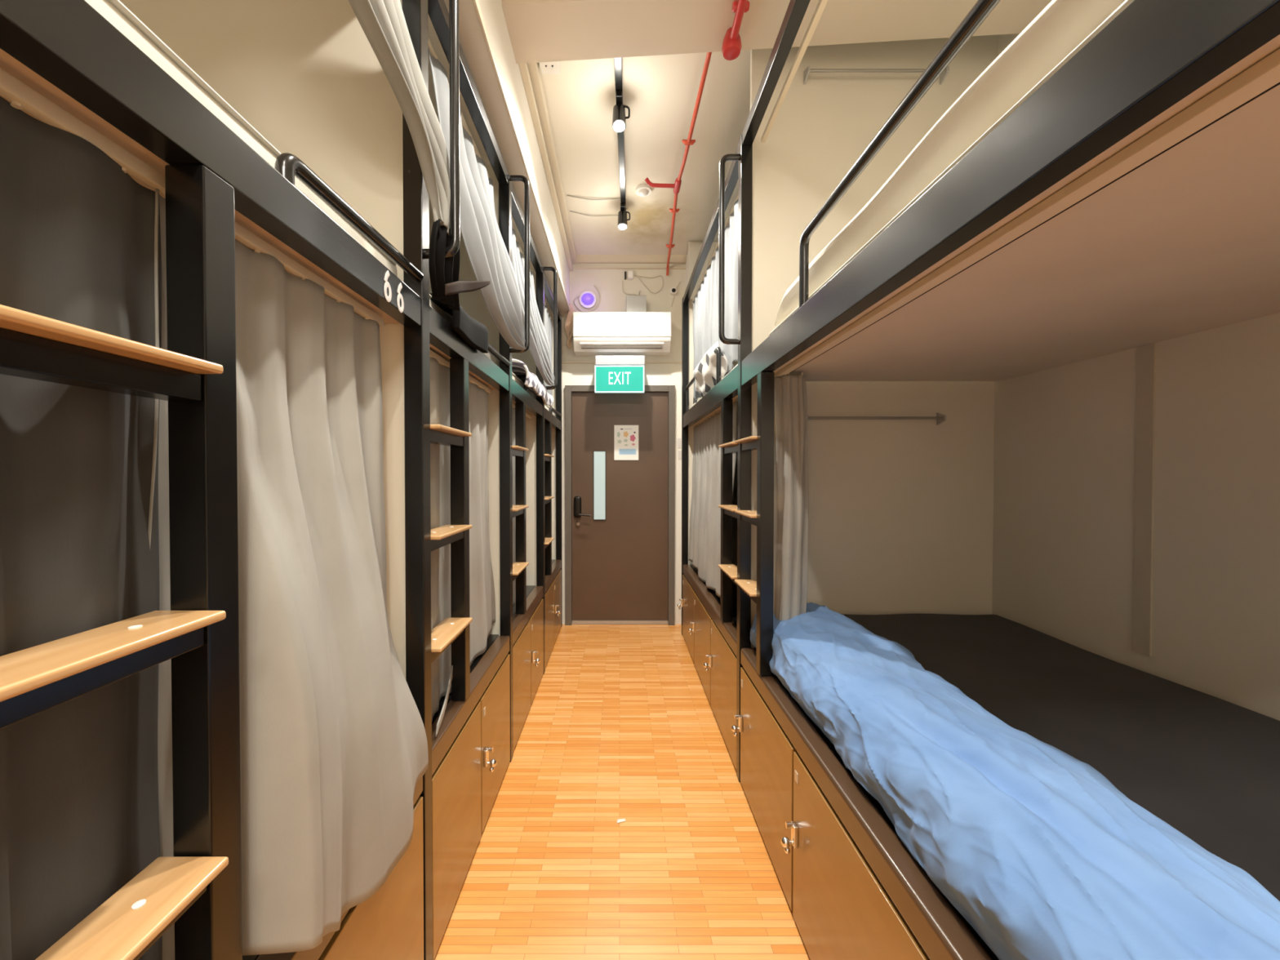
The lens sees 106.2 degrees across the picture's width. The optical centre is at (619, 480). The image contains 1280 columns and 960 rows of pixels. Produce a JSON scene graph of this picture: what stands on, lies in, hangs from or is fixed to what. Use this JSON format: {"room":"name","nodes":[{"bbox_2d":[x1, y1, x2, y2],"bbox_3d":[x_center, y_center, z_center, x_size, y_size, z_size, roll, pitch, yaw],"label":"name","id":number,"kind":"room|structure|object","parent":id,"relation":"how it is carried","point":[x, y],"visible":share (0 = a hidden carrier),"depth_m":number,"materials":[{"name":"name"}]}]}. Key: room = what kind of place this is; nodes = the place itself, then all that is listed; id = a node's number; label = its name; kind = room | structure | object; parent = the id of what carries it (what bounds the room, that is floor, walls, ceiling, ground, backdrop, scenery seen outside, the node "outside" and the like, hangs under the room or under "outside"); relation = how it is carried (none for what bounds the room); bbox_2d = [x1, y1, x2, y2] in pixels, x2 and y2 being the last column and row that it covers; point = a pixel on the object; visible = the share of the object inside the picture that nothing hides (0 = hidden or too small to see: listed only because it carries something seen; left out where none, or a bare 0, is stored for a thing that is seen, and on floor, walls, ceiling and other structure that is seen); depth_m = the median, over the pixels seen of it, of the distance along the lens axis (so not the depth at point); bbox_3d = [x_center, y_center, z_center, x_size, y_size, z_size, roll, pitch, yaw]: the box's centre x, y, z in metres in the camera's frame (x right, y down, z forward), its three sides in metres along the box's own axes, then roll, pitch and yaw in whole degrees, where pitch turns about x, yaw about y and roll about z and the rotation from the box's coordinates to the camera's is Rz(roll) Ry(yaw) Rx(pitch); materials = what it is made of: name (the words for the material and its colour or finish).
{"room":"dormitory","nodes":[
{"label":"dormitory","id":0,"kind":"room"},
{"bbox_2d":[434,623,810,959],"bbox_3d":[-0.445,1.382,0.998,4.210,0.050,6.760,0,1,0],"label":"floor","id":1,"kind":"structure","parent":0,"point":[620,722],"depth_m":1.82,"materials":[{"name":"orange wood"}]},
{"bbox_2d":[0,0,460,959],"bbox_3d":[-1.487,-0.050,0.784,2.125,2.820,1.050,0,1,0],"label":"bunk","id":2,"kind":"object","parent":1,"relation":"on","point":[306,75],"visible":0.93,"depth_m":0.62,"materials":[{"name":"black metal"}]},
{"bbox_2d":[0,96,162,959],"bbox_3d":[-0.602,0.181,0.485,0.037,1.134,0.306,0,1,0],"label":"curtain","id":3,"kind":"object","parent":2,"relation":"hanging from","point":[79,809],"visible":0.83,"depth_m":0.52,"materials":[{"name":"grey fabric"}]},
{"bbox_2d":[84,0,397,276],"bbox_3d":[-1.546,-0.507,0.791,1.957,0.129,0.944,0,1,0],"label":"mattress","id":4,"kind":"object","parent":2,"relation":"on","point":[114,11],"visible":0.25,"depth_m":0.66,"materials":[{"name":"white fabric"}]},
{"bbox_2d":[147,188,428,959],"bbox_3d":[-0.541,0.215,0.930,0.164,1.214,0.606,0,1,0],"label":"curtain","id":5,"kind":"object","parent":2,"relation":"hanging from","point":[334,756],"visible":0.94,"depth_m":0.81,"materials":[{"name":"beige fabric"}]},
{"bbox_2d":[348,0,489,311],"bbox_3d":[-0.542,-0.912,1.087,0.156,0.866,0.953,0,1,11],"label":"curtain","id":6,"kind":"object","parent":2,"relation":"hanging from","point":[383,23],"visible":0.93,"depth_m":1.19,"materials":[{"name":"fabric"}]},
{"bbox_2d":[318,796,423,959],"bbox_3d":[-0.767,1.095,0.800,0.595,0.522,0.938,0,1,0],"label":"locker","id":7,"kind":"object","parent":1,"relation":"on","point":[388,925],"visible":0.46,"depth_m":1.10,"materials":[{"name":"brown wood"}]},
{"bbox_2d":[431,653,510,959],"bbox_3d":[-0.767,1.081,1.800,0.595,0.522,0.938,0,1,0],"label":"locker","id":8,"kind":"object","parent":1,"relation":"on","point":[467,781],"visible":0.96,"depth_m":1.62,"materials":[{"name":"brown wood"}]},
{"bbox_2d":[427,0,529,775],"bbox_3d":[-1.487,-0.064,1.809,2.125,2.820,1.000,0,1,0],"label":"bunk","id":9,"kind":"object","parent":1,"relation":"on","point":[465,362],"visible":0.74,"depth_m":1.79,"materials":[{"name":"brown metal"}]},
{"bbox_2d":[429,293,488,353],"bbox_3d":[-0.545,-0.528,1.619,0.119,0.133,0.331,0,1,0],"label":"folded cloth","id":10,"kind":"object","parent":9,"relation":"on","point":[473,332],"visible":0.87,"depth_m":1.57,"materials":[{"name":"black fabric"}]},
{"bbox_2d":[429,356,495,737],"bbox_3d":[-0.567,0.165,1.812,0.082,1.139,0.929,0,1,0],"label":"curtain","id":11,"kind":"object","parent":9,"relation":"hanging from","point":[482,589],"visible":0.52,"depth_m":1.66,"materials":[{"name":"beige fabric"}]},
{"bbox_2d":[429,293,496,364],"bbox_3d":[-1.546,-0.520,1.791,1.957,0.129,0.944,0,1,0],"label":"mattress","id":12,"kind":"object","parent":9,"relation":"on","point":[446,316],"visible":0.04,"depth_m":1.58,"materials":[{"name":"fabric"}]},
{"bbox_2d":[427,46,525,350],"bbox_3d":[-0.536,-0.971,1.888,0.152,0.769,0.809,0,1,4],"label":"curtain","id":13,"kind":"object","parent":9,"relation":"hanging from","point":[489,258],"visible":0.94,"depth_m":1.84,"materials":[{"name":"white fabric"}]},
{"bbox_2d":[512,598,543,751],"bbox_3d":[-0.767,1.068,2.799,0.595,0.522,0.938,0,1,0],"label":"locker","id":14,"kind":"object","parent":1,"relation":"on","point":[528,647],"visible":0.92,"depth_m":2.66,"materials":[{"name":"brown wood"}]},
{"bbox_2d":[511,184,557,674],"bbox_3d":[-1.487,-0.077,2.809,2.125,2.820,1.000,0,1,0],"label":"bunk","id":15,"kind":"object","parent":1,"relation":"on","point":[528,451],"visible":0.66,"depth_m":3.24,"materials":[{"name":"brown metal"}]},
{"bbox_2d":[511,407,515,607],"bbox_3d":[-0.589,0.142,2.672,0.047,1.114,0.622,0,1,0],"label":"curtain","id":16,"kind":"object","parent":15,"relation":"hanging from","point":[513,409],"visible":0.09,"depth_m":2.67,"materials":[{"name":"beige fabric"}]},
{"bbox_2d":[511,372,534,398],"bbox_3d":[-1.546,-0.533,2.791,1.957,0.129,0.944,0,1,0],"label":"mattress","id":17,"kind":"object","parent":15,"relation":"on","point":[514,377],"visible":0.03,"depth_m":2.75,"materials":[{"name":"white fabric"}]},
{"bbox_2d":[511,358,553,408],"bbox_3d":[-0.623,-0.600,3.087,0.270,0.158,0.952,0,1,0],"label":"patterned blanket","id":18,"kind":"object","parent":17,"relation":"on","point":[519,368],"visible":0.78,"depth_m":2.84,"materials":[{"name":"white fabric"}]},
{"bbox_2d":[511,228,554,386],"bbox_3d":[-0.565,-0.999,2.865,0.137,0.739,0.856,0,1,8],"label":"curtain","id":19,"kind":"object","parent":15,"relation":"hanging from","point":[540,348],"visible":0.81,"depth_m":2.94,"materials":[{"name":"white fabric"}]},
{"bbox_2d":[544,272,562,626],"bbox_3d":[-1.520,-0.090,3.809,2.060,2.820,1.000,0,1,0],"label":"bunk","id":20,"kind":"object","parent":1,"relation":"on","point":[553,424],"visible":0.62,"depth_m":4.24,"materials":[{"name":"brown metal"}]},
{"bbox_2d":[544,305,552,395],"bbox_3d":[-0.589,-1.002,3.807,0.045,0.771,0.802,0,1,1],"label":"curtain","id":21,"kind":"object","parent":20,"relation":"hanging from","point":[548,321],"visible":0.16,"depth_m":4.00,"materials":[{"name":"beige fabric"}]},
{"bbox_2d":[544,404,554,415],"bbox_3d":[-1.546,-0.547,3.791,1.957,0.129,0.944,0,1,0],"label":"mattress","id":22,"kind":"object","parent":20,"relation":"on","point":[546,406],"visible":0.02,"depth_m":3.80,"materials":[{"name":"white fabric"}]},
{"bbox_2d":[545,568,561,666],"bbox_3d":[-0.767,1.055,3.799,0.595,0.522,0.938,0,1,0],"label":"locker","id":23,"kind":"object","parent":1,"relation":"on","point":[553,593],"visible":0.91,"depth_m":3.73,"materials":[{"name":"brown wood"}]},
{"bbox_2d":[617,818,626,823],"bbox_3d":[0.007,1.344,1.894,0.044,0.005,0.019,0,1,-19],"label":"paper scrap","id":24,"kind":"object","parent":1,"relation":"on","point":[619,820],"visible":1,"depth_m":1.89,"materials":[{"name":"beige paper"}]},
{"bbox_2d":[677,574,737,770],"bbox_3d":[0.782,1.064,3.119,0.595,0.522,1.873,0,1,0],"label":"locker","id":25,"kind":"object","parent":1,"relation":"on","point":[715,662],"visible":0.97,"depth_m":2.75,"materials":[{"name":"brown wood"}]},
{"bbox_2d":[681,144,738,657],"bbox_3d":[1.083,-0.332,3.126,1.155,3.320,1.940,0,1,0],"label":"bunk bed","id":26,"kind":"object","parent":1,"relation":"on","point":[722,611],"visible":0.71,"depth_m":2.98,"materials":[{"name":"black metal"}]},
{"bbox_2d":[688,400,737,598],"bbox_3d":[0.605,0.140,3.287,0.076,1.161,1.472,0,1,0],"label":"curtain","id":27,"kind":"object","parent":26,"relation":"hanging from","point":[704,537],"visible":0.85,"depth_m":3.32,"materials":[{"name":"beige fabric"}]},
{"bbox_2d":[693,198,738,404],"bbox_3d":[0.611,-1.035,3.082,0.046,0.846,1.772,0,1,0],"label":"curtain","id":28,"kind":"object","parent":26,"relation":"hanging from","point":[705,304],"visible":0.6,"depth_m":2.98,"materials":[{"name":"beige fabric"}]},
{"bbox_3d":[1.116,-0.545,3.093,1.057,0.124,1.809,0,1,0],"label":"mattress","id":29,"kind":"object","parent":26,"relation":"on","visible":0},
{"bbox_2d":[693,341,728,397],"bbox_3d":[0.599,-0.671,3.141,0.160,0.271,0.840,0,1,0],"label":"pillow","id":30,"kind":"object","parent":29,"relation":"on","point":[704,373],"visible":0.56,"depth_m":2.97,"materials":[{"name":"white fabric"}]},
{"bbox_2d":[731,666,929,959],"bbox_3d":[0.782,1.090,1.144,0.595,0.522,1.941,0,1,0],"label":"locker","id":31,"kind":"object","parent":1,"relation":"on","point":[842,910],"visible":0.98,"depth_m":1.33,"materials":[{"name":"brown wood"}]},
{"bbox_2d":[718,0,1279,959],"bbox_3d":[1.050,-0.305,1.101,1.220,3.320,2.110,0,1,0],"label":"bunk bed","id":32,"kind":"object","parent":1,"relation":"on","point":[1131,200],"visible":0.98,"depth_m":1.32,"materials":[{"name":"black metal"}]},
{"bbox_2d":[773,372,808,620],"bbox_3d":[0.645,0.075,1.966,0.121,0.996,0.236,-1,1,-35],"label":"curtain","id":33,"kind":"object","parent":32,"relation":"hanging from","point":[791,483],"visible":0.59,"depth_m":1.89,"materials":[{"name":"beige fabric"}]},
{"bbox_2d":[803,66,949,84],"bbox_3d":[1.110,-1.763,2.080,0.604,0.056,0.051,0,1,0],"label":"bar","id":34,"kind":"object","parent":32,"relation":"attached to","point":[807,70],"visible":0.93,"depth_m":2.06,"materials":[{"name":"grey metal"}]},
{"bbox_2d":[807,412,946,425],"bbox_3d":[1.110,-0.270,2.100,0.604,0.056,0.051,0,1,0],"label":"bar","id":35,"kind":"object","parent":32,"relation":"attached to","point":[940,418],"visible":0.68,"depth_m":2.08,"materials":[{"name":"grey"}]},
{"bbox_2d":[768,0,1133,335],"bbox_3d":[1.115,-0.520,1.038,1.059,0.129,1.779,0,1,0],"label":"mattress","id":36,"kind":"object","parent":32,"relation":"on","point":[1126,2],"visible":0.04,"depth_m":0.74,"materials":[{"name":"white fabric"}]},
{"bbox_2d":[774,0,1124,325],"bbox_3d":[1.100,-0.637,1.024,1.011,0.127,1.665,0,1,0],"label":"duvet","id":37,"kind":"object","parent":36,"relation":"on","point":[1061,26],"visible":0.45,"depth_m":0.83,"materials":[{"name":"beige fabric"}]},
{"bbox_2d":[841,613,1279,901],"bbox_3d":[1.129,0.669,1.124,1.042,0.163,1.959,0,1,0],"label":"mattress","id":38,"kind":"object","parent":32,"relation":"on","point":[1206,766],"visible":0.51,"depth_m":1.16,"materials":[{"name":"black fabric"}]},
{"bbox_2d":[750,602,1279,959],"bbox_3d":[0.752,0.636,1.126,0.394,0.220,1.917,0,1,0],"label":"blanket","id":39,"kind":"object","parent":38,"relation":"on","point":[1041,854],"visible":0.91,"depth_m":0.81,"materials":[{"name":"blue fabric"}]},
{"bbox_2d":[560,263,685,373],"bbox_3d":[-0.445,-0.353,4.406,4.370,3.330,0.100,0,1,0],"label":"wall","id":40,"kind":"structure","parent":0,"point":[608,282],"depth_m":4.34,"materials":[{"name":"beige paint"}]},
{"bbox_2d":[427,0,569,312],"bbox_3d":[-1.501,-1.720,0.957,2.098,0.505,6.760,0,1,0],"label":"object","id":41,"kind":"structure","parent":40,"relation":"attached to","point":[472,41],"depth_m":2.05,"materials":[{"name":"paint"}]},
{"bbox_2d":[472,0,569,311],"bbox_3d":[-0.447,-1.479,0.961,0.010,0.028,6.760,0,1,0],"label":"trim","id":42,"kind":"structure","parent":40,"relation":"attached to","point":[477,9],"depth_m":1.98,"materials":[{"name":"beige"}]},
{"bbox_2d":[518,62,577,271],"bbox_3d":[-0.418,-1.908,0.955,0.067,0.130,6.760,0,1,0],"label":"trim","id":43,"kind":"structure","parent":40,"relation":"attached to","point":[531,73],"depth_m":2.77,"materials":[{"name":"beige"}]},
{"bbox_2d":[564,303,576,349],"bbox_3d":[-0.435,-1.377,4.302,0.104,0.399,0.042,0,1,0],"label":"flap","id":44,"kind":"object","parent":40,"relation":"attached to","point":[569,322],"visible":0.76,"depth_m":4.31,"materials":[{"name":"beige"}]},
{"bbox_2d":[573,284,599,311],"bbox_3d":[-0.294,-1.637,4.331,0.242,0.247,0.012,0,1,0],"label":"cable","id":45,"kind":"object","parent":40,"relation":"attached to","point":[593,285],"visible":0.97,"depth_m":4.33,"materials":[{"name":"beige plastic"}]},
{"bbox_2d":[579,290,595,308],"bbox_3d":[-0.285,-1.622,4.304,0.150,0.150,0.070,0,1,0],"label":"lamp","id":46,"kind":"object","parent":40,"relation":"attached to","point":[587,299],"visible":1,"depth_m":4.30,"materials":[{"name":"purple plastic"}]},
{"bbox_2d":[594,355,644,392],"bbox_3d":[0.002,-0.901,4.207,0.427,0.314,0.283,0,1,0],"label":"exit sign","id":47,"kind":"object","parent":40,"relation":"attached to","point":[612,374],"visible":1,"depth_m":4.07,"materials":[{"name":"green"}]},
{"bbox_2d":[564,385,675,625],"bbox_3d":[0.004,0.231,4.331,0.988,2.163,0.121,0,1,0],"label":"door","id":48,"kind":"structure","parent":40,"relation":"in","point":[620,515],"depth_m":4.35,"materials":[{"name":"brown wood"}]},
{"bbox_2d":[613,425,638,460],"bbox_3d":[0.062,-0.338,4.340,0.220,0.316,0.005,0,1,0],"label":"poster","id":49,"kind":"object","parent":48,"relation":"attached to","point":[625,437],"visible":1,"depth_m":4.34,"materials":[{"name":"white paper"}]},
{"bbox_2d":[623,431,628,437],"bbox_3d":[0.060,-0.413,4.337,0.046,0.057,0.001,0,1,0],"label":"picture","id":50,"kind":"object","parent":49,"relation":"attached to","point":[625,433],"depth_m":4.34},
{"bbox_2d":[630,434,635,441],"bbox_3d":[0.121,-0.379,4.337,0.050,0.064,0.001,0,1,0],"label":"picture","id":51,"kind":"object","parent":49,"relation":"attached to","point":[632,437],"depth_m":4.34},
{"bbox_2d":[561,373,681,624],"bbox_3d":[0.020,0.172,4.357,1.160,2.280,0.012,0,1,0],"label":"trim","id":52,"kind":"structure","parent":40,"relation":"attached to","point":[567,379],"depth_m":4.34,"materials":[{"name":"white paint"}]},
{"bbox_2d":[561,360,681,363],"bbox_3d":[0.020,-1.065,4.337,1.160,0.015,0.018,0,1,0],"label":"trim","id":53,"kind":"structure","parent":40,"relation":"attached to","point":[562,362],"depth_m":4.33,"materials":[{"name":"beige"}]},
{"bbox_2d":[573,311,671,355],"bbox_3d":[0.022,-1.286,4.227,0.841,0.330,0.234,0,1,0],"label":"air conditioner","id":54,"kind":"object","parent":40,"relation":"attached to","point":[594,333],"visible":1,"depth_m":4.11,"materials":[{"name":"white plastic"}]},
{"bbox_2d":[581,346,662,348],"bbox_3d":[0.020,-1.148,4.163,0.700,0.015,0.035,0,1,0],"label":"outlet","id":55,"kind":"object","parent":54,"relation":"attached to","point":[582,347],"depth_m":4.14,"materials":[{"name":"white plastic"}]},
{"bbox_2d":[622,280,637,295],"bbox_3d":[0.100,-1.712,4.330,0.150,0.171,0.010,0,1,0],"label":"cable","id":56,"kind":"object","parent":40,"relation":"attached to","point":[622,281],"visible":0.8,"depth_m":4.33,"materials":[{"name":"beige plastic"}]},
{"bbox_2d":[627,271,632,279],"bbox_3d":[0.098,-1.837,4.311,0.045,0.060,0.050,0,1,0],"label":"junction box","id":57,"kind":"object","parent":40,"relation":"attached to","point":[629,273],"visible":1,"depth_m":4.29,"materials":[{"name":"white plastic"}]},
{"bbox_2d":[576,254,686,269],"bbox_3d":[0.117,-1.960,4.317,1.005,0.115,0.035,0,1,0],"label":"trim","id":58,"kind":"structure","parent":40,"relation":"attached to","point":[580,259],"depth_m":4.30,"materials":[{"name":"beige paint"}]},
{"bbox_2d":[626,295,646,311],"bbox_3d":[0.147,-1.538,4.270,0.175,0.158,0.140,0,1,0],"label":"junction box","id":59,"kind":"object","parent":40,"relation":"attached to","point":[633,303],"visible":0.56,"depth_m":4.20,"materials":[{"name":"grey plastic"}]},
{"bbox_2d":[633,270,663,293],"bbox_3d":[0.263,-1.786,4.329,0.273,0.209,0.010,0,1,0],"label":"cable","id":60,"kind":"object","parent":40,"relation":"attached to","point":[638,276],"visible":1,"depth_m":4.33,"materials":[{"name":"beige plastic"}]},
{"bbox_2d":[670,287,676,295],"bbox_3d":[0.485,-1.697,4.315,0.060,0.060,0.046,0,1,0],"label":"security camera","id":61,"kind":"object","parent":40,"relation":"attached to","point":[673,290],"visible":1,"depth_m":4.30,"materials":[{"name":"white plastic"}]},
{"bbox_2d":[677,438,680,448],"bbox_3d":[0.540,-0.333,4.342,0.030,0.090,0.004,0,1,0],"label":"note","id":62,"kind":"object","parent":40,"relation":"attached to","point":[678,439],"visible":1,"depth_m":4.34,"materials":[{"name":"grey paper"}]},
{"bbox_2d":[678,450,681,459],"bbox_3d":[0.545,-0.228,4.343,0.030,0.080,0.004,0,1,0],"label":"note","id":63,"kind":"object","parent":40,"relation":"attached to","point":[679,451],"visible":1,"depth_m":4.34,"materials":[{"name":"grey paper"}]},
{"bbox_2d":[685,252,688,288],"bbox_3d":[0.700,-0.346,4.256,0.200,3.320,0.200,0,1,0],"label":"trim","id":64,"kind":"structure","parent":40,"relation":"attached to","point":[686,263],"depth_m":4.27,"materials":[{"name":"white paint"}]},
{"bbox_2d":[538,49,750,254],"bbox_3d":[-0.445,-2.013,0.963,4.370,0.080,6.940,0,1,0],"label":"ceiling","id":65,"kind":"structure","parent":0,"point":[660,92],"depth_m":2.83,"materials":[{"name":"beige paint"}]},
{"bbox_2d":[539,61,559,74],"bbox_3d":[-0.330,-1.967,2.254,0.090,0.047,0.100,0,1,0],"label":"socket","id":66,"kind":"object","parent":65,"relation":"attached to","point":[546,68],"visible":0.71,"depth_m":2.27,"materials":[{"name":"white plastic"}]},
{"bbox_2d":[566,195,619,199],"bbox_3d":[-0.186,-1.997,3.403,0.373,0.013,0.027,0,1,-6],"label":"cable","id":67,"kind":"object","parent":65,"relation":"attached to","point":[566,195],"visible":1,"depth_m":3.41,"materials":[{"name":"beige plastic"}]},
{"bbox_2d":[569,210,617,216],"bbox_3d":[-0.188,-2.000,3.619,0.376,0.013,0.038,0,1,-9],"label":"cable","id":68,"kind":"object","parent":65,"relation":"attached to","point":[570,211],"visible":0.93,"depth_m":3.63,"materials":[{"name":"beige plastic"}]},
{"bbox_2d":[613,57,626,210],"bbox_3d":[0.011,-1.983,2.904,0.036,0.032,1.621,0,1,2],"label":"track","id":69,"kind":"object","parent":65,"relation":"attached to","point":[617,61],"visible":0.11,"depth_m":2.81,"materials":[{"name":"black metal"}]},
{"bbox_2d":[612,90,630,132],"bbox_3d":[-0.003,-1.888,2.471,0.089,0.146,0.106,1,1,35],"label":"track spotlight","id":70,"kind":"object","parent":69,"relation":"attached to","point":[619,118],"visible":1,"depth_m":2.46,"materials":[{"name":"black metal"}]},
{"bbox_2d":[617,202,630,229],"bbox_3d":[0.022,-1.902,3.470,0.086,0.144,0.106,1,1,35],"label":"track spotlight","id":71,"kind":"object","parent":69,"relation":"attached to","point":[622,214],"visible":1,"depth_m":3.46,"materials":[{"name":"black metal"}]},
{"bbox_2d":[635,183,651,196],"bbox_3d":[0.165,-1.982,3.304,0.110,0.045,0.110,0,1,0],"label":"smoke detector","id":72,"kind":"object","parent":65,"relation":"attached to","point":[642,190],"visible":1,"depth_m":3.28,"materials":[{"name":"white plastic"}]},
{"bbox_2d":[644,52,711,275],"bbox_3d":[0.307,-1.880,3.198,0.292,0.124,2.245,0,1,0],"label":"pipe","id":73,"kind":"object","parent":65,"relation":"attached to","point":[676,186],"visible":1,"depth_m":2.91,"materials":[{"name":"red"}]},
{"bbox_2d":[991,33,1279,720],"bbox_3d":[1.700,-0.308,0.976,0.080,3.330,6.760,0,1,0],"label":"wall","id":74,"kind":"structure","parent":0,"point":[1064,451],"depth_m":1.46,"materials":[{"name":"paint"}]},
{"bbox_2d":[502,0,1052,63],"bbox_3d":[0.529,-1.903,1.903,2.260,0.165,0.260,0,1,4],"label":"ceiling","id":75,"kind":"structure","parent":74,"relation":"attached to","point":[540,31],"depth_m":1.91,"materials":[{"name":"paint"}]},
{"bbox_2d":[721,0,749,60],"bbox_3d":[0.455,-1.780,1.731,0.079,0.113,0.511,0,1,0],"label":"pipe","id":76,"kind":"object","parent":75,"relation":"attached to","point":[731,46],"visible":1,"depth_m":1.91,"materials":[{"name":"red metal"}]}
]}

